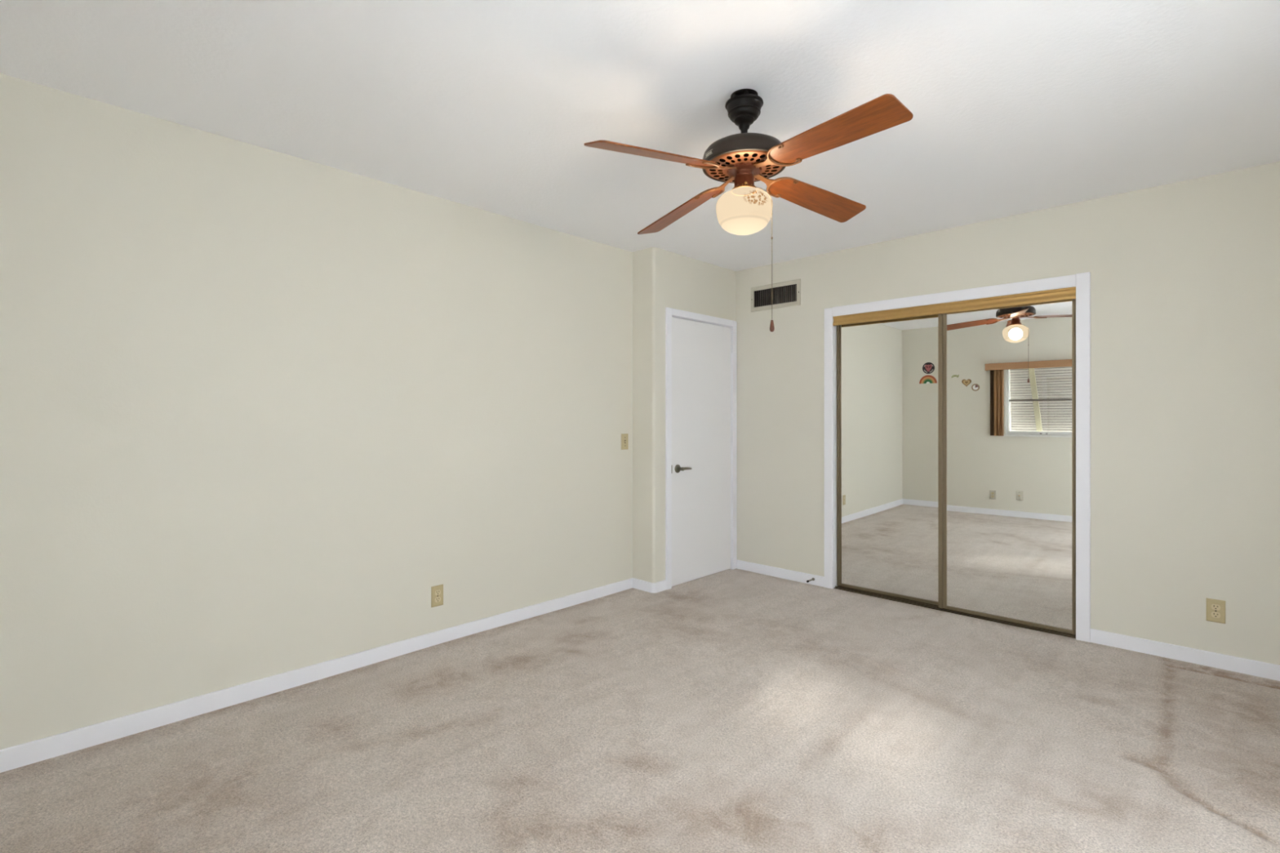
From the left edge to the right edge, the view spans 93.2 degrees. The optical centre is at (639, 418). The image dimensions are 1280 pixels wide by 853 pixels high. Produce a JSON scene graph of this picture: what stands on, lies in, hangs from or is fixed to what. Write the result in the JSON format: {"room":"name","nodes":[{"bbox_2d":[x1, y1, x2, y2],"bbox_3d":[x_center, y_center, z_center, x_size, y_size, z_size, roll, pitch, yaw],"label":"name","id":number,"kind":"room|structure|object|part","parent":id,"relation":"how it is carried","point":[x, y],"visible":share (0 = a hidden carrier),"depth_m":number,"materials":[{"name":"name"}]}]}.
{"room":"empty bedroom","nodes":[
{"label":"empty bedroom","id":0,"kind":"room"},
{"bbox_2d":[0,73,632,749],"bbox_3d":[-0.964,0.028,3.630,0.150,2.510,5.000,0,0,44],"label":"wall","id":1,"kind":"structure","parent":0,"point":[257,403],"depth_m":2.74,"materials":[{"name":"beige paint"}]},
{"bbox_2d":[0,577,632,773],"bbox_3d":[-1.273,1.221,3.190,0.013,0.084,3.538,0,0,44],"label":"baseboard","id":2,"kind":"structure","parent":1,"relation":"attached to","point":[46,748],"depth_m":2.71,"materials":[{"name":"white paint"}]},
{"bbox_2d":[431,584,443,607],"bbox_3d":[-1.122,0.985,3.351,0.008,0.115,0.071,0,0,44],"label":"wall outlet","id":3,"kind":"object","parent":1,"relation":"attached to","point":[437,592],"visible":1,"depth_m":3.35,"materials":[{"name":"beige plastic"}]},
{"bbox_2d":[435,596,440,602],"bbox_3d":[-1.120,1.004,3.350,0.003,0.027,0.034,0,0,44],"label":"receptacle","id":4,"kind":"object","parent":3,"relation":"attached to","point":[437,599],"depth_m":3.35,"materials":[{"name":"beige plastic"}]},
{"bbox_2d":[435,589,440,595],"bbox_3d":[-1.120,0.965,3.350,0.003,0.027,0.034,0,0,44],"label":"receptacle","id":5,"kind":"object","parent":3,"relation":"attached to","point":[437,592],"depth_m":3.35,"materials":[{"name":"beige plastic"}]},
{"bbox_2d":[621,433,628,449],"bbox_3d":[-0.106,0.171,4.405,0.016,0.115,0.071,0,0,44],"label":"light switch","id":6,"kind":"object","parent":1,"relation":"attached to","point":[624,437],"visible":1,"depth_m":4.40,"materials":[{"name":"beige plastic"}]},
{"bbox_2d":[0,568,1279,852],"bbox_3d":[0.599,1.347,2.443,4.350,0.211,5.650,0,0,44],"label":"floor","id":7,"kind":"structure","parent":0,"point":[729,710],"depth_m":2.29,"materials":[{"name":"beige carpet"}]},
{"bbox_2d":[833,585,1075,638],"bbox_3d":[1.987,1.248,3.982,1.463,0.013,0.086,0,0,44],"label":"floor track","id":8,"kind":"object","parent":7,"relation":"on","point":[841,588],"visible":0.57,"depth_m":3.96,"materials":[{"name":"brown metal"}]},
{"bbox_2d":[836,314,937,604],"bbox_3d":[1.748,0.264,4.233,0.769,1.953,0.029,0,0,43],"label":"mirror door","id":9,"kind":"structure","parent":8,"relation":"on","point":[887,370],"depth_m":4.25,"materials":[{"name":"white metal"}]},
{"bbox_3d":[1.752,1.231,4.237,0.705,0.020,0.023,0,0,43],"label":"rail","id":10,"kind":"part","parent":9,"relation":"part of","materials":[{"name":"brown metal"}]},
{"bbox_2d":[937,298,1075,634],"bbox_3d":[2.234,0.264,3.721,0.742,1.953,0.029,0,0,43],"label":"mirror door","id":11,"kind":"structure","parent":8,"relation":"on","point":[1006,375],"depth_m":3.70,"materials":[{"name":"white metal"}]},
{"bbox_3d":[2.247,1.231,3.713,0.670,0.020,0.023,0,0,43],"label":"rail","id":12,"kind":"part","parent":11,"relation":"part of","materials":[{"name":"brown metal"}]},
{"bbox_2d":[0,0,1279,271],"bbox_3d":[0.599,-1.287,2.443,4.350,0.120,5.650,0,0,44],"label":"ceiling","id":13,"kind":"structure","parent":0,"point":[1017,107],"depth_m":2.26,"materials":[{"name":"white paint"}]},
{"bbox_2d":[583,88,913,332],"bbox_3d":[0.398,-0.774,2.303,1.011,0.906,1.011,0,0,12],"label":"ceiling fan","id":14,"kind":"object","parent":13,"relation":"hanging from","point":[743,159],"visible":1,"depth_m":2.22,"materials":[{"name":"brown wood"}]},
{"bbox_3d":[0.058,-0.906,2.079,0.514,0.006,0.134,-6,19,-33],"label":"blade","id":15,"kind":"part","parent":14,"relation":"part of","materials":[{"name":"brown wood"}]},
{"bbox_3d":[0.174,-0.900,2.641,0.134,0.006,0.514,-19,5,-34],"label":"blade","id":16,"kind":"part","parent":14,"relation":"part of","materials":[{"name":"brown wood"}]},
{"bbox_3d":[0.397,-0.953,2.303,0.296,0.014,0.296,0,0,44],"label":"vent plate","id":17,"kind":"part","parent":14,"relation":"part of","materials":[{"name":"orange metal"}]},
{"bbox_3d":[0.397,-0.783,2.303,0.213,0.164,0.213,0,0,44],"label":"globe","id":18,"kind":"part","parent":14,"relation":"part of"},
{"bbox_3d":[0.461,-0.619,2.263,0.073,0.513,0.006,0,0,30],"label":"pull chain","id":19,"kind":"part","parent":14,"relation":"part of","materials":[{"name":"gold metal"}]},
{"bbox_3d":[0.736,-0.913,2.526,0.514,0.006,0.134,5,-18,-33],"label":"blade","id":20,"kind":"part","parent":14,"relation":"part of","materials":[{"name":"brown wood"}]},
{"bbox_3d":[0.621,-0.919,1.964,0.134,0.006,0.514,18,-7,-33],"label":"blade","id":21,"kind":"part","parent":14,"relation":"part of","materials":[{"name":"brown wood"}]},
{"bbox_2d":[632,247,735,582],"bbox_3d":[0.373,0.028,4.764,0.211,2.510,1.012,0,0,44],"label":"wall","id":22,"kind":"structure","parent":0,"point":[662,278],"depth_m":4.41,"materials":[{"name":"beige paint"}]},
{"bbox_2d":[632,577,666,593],"bbox_3d":[0.071,1.221,4.430,0.211,0.084,0.137,0,0,44],"label":"baseboard","id":23,"kind":"structure","parent":22,"relation":"attached to","point":[643,585],"depth_m":4.37,"materials":[{"name":"white paint"}]},
{"bbox_2d":[665,306,737,589],"bbox_3d":[0.451,0.227,4.772,0.142,2.072,0.884,0,0,44],"label":"door frame","id":24,"kind":"structure","parent":22,"relation":"attached to","point":[669,313],"depth_m":4.57,"materials":[{"name":"white paint"}]},
{"bbox_2d":[671,316,732,586],"bbox_3d":[0.497,0.247,4.726,0.096,1.994,0.779,0,0,44],"label":"door","id":25,"kind":"structure","parent":22,"relation":"in","point":[702,357],"depth_m":4.71,"materials":[{"name":"white paint"}]},
{"bbox_3d":[0.328,0.377,4.524,0.061,0.062,0.137,0,0,44],"label":"lever handle","id":26,"kind":"part","parent":25,"relation":"part of","materials":[{"name":"brown metal"}]},
{"bbox_2d":[735,161,1279,665],"bbox_3d":[2.297,0.028,4.105,3.900,2.510,0.700,0,0,44],"label":"wall","id":27,"kind":"structure","parent":0,"point":[1185,275],"depth_m":3.23,"materials":[{"name":"beige paint"}]},
{"bbox_2d":[751,279,800,312],"bbox_3d":[1.068,-0.968,4.791,0.449,0.202,0.012,0,0,44],"label":"air vent","id":28,"kind":"object","parent":27,"relation":"in","point":[784,294],"visible":0.98,"depth_m":4.78,"materials":[{"name":"beige metal"}]},
{"bbox_2d":[736,560,824,586],"bbox_3d":[1.091,1.221,4.768,0.784,0.084,0.013,0,0,44],"label":"baseboard","id":29,"kind":"structure","parent":27,"relation":"attached to","point":[794,575],"depth_m":4.74,"materials":[{"name":"white paint"}]},
{"bbox_2d":[832,286,1075,325],"bbox_3d":[1.980,-0.715,3.975,1.463,0.071,0.096,0,0,44],"label":"closet track","id":30,"kind":"object","parent":27,"relation":"attached to","point":[1069,293],"visible":0.85,"depth_m":3.85,"materials":[{"name":"gold metal"}]},
{"bbox_2d":[824,271,1090,642],"bbox_3d":[1.996,0.222,3.993,1.596,2.082,0.158,0,0,44],"label":"trim","id":31,"kind":"structure","parent":27,"relation":"attached to","point":[1082,282],"depth_m":3.51,"materials":[{"name":"white paint"}]},
{"bbox_2d":[1090,628,1279,680],"bbox_3d":[2.938,1.221,2.997,1.141,0.084,0.013,0,0,44],"label":"baseboard","id":32,"kind":"structure","parent":27,"relation":"attached to","point":[1230,663],"depth_m":3.11,"materials":[{"name":"white paint"}]},
{"bbox_2d":[1205,597,1225,623],"bbox_3d":[2.895,0.969,3.041,0.071,0.115,0.008,0,0,44],"label":"wall outlet","id":33,"kind":"object","parent":27,"relation":"attached to","point":[1215,608],"visible":1,"depth_m":3.04,"materials":[{"name":"beige plastic"}]},
{"bbox_2d":[1211,611,1220,617],"bbox_3d":[2.893,0.988,3.039,0.034,0.027,0.003,0,0,44],"label":"receptacle","id":34,"kind":"object","parent":33,"relation":"attached to","point":[1214,614],"depth_m":3.04,"materials":[{"name":"beige plastic"}]},
{"bbox_2d":[1211,604,1220,610],"bbox_3d":[2.893,0.949,3.039,0.034,0.027,0.003,0,0,44],"label":"receptacle","id":35,"kind":"object","parent":33,"relation":"attached to","point":[1214,606],"depth_m":3.04,"materials":[{"name":"beige plastic"}]}
]}

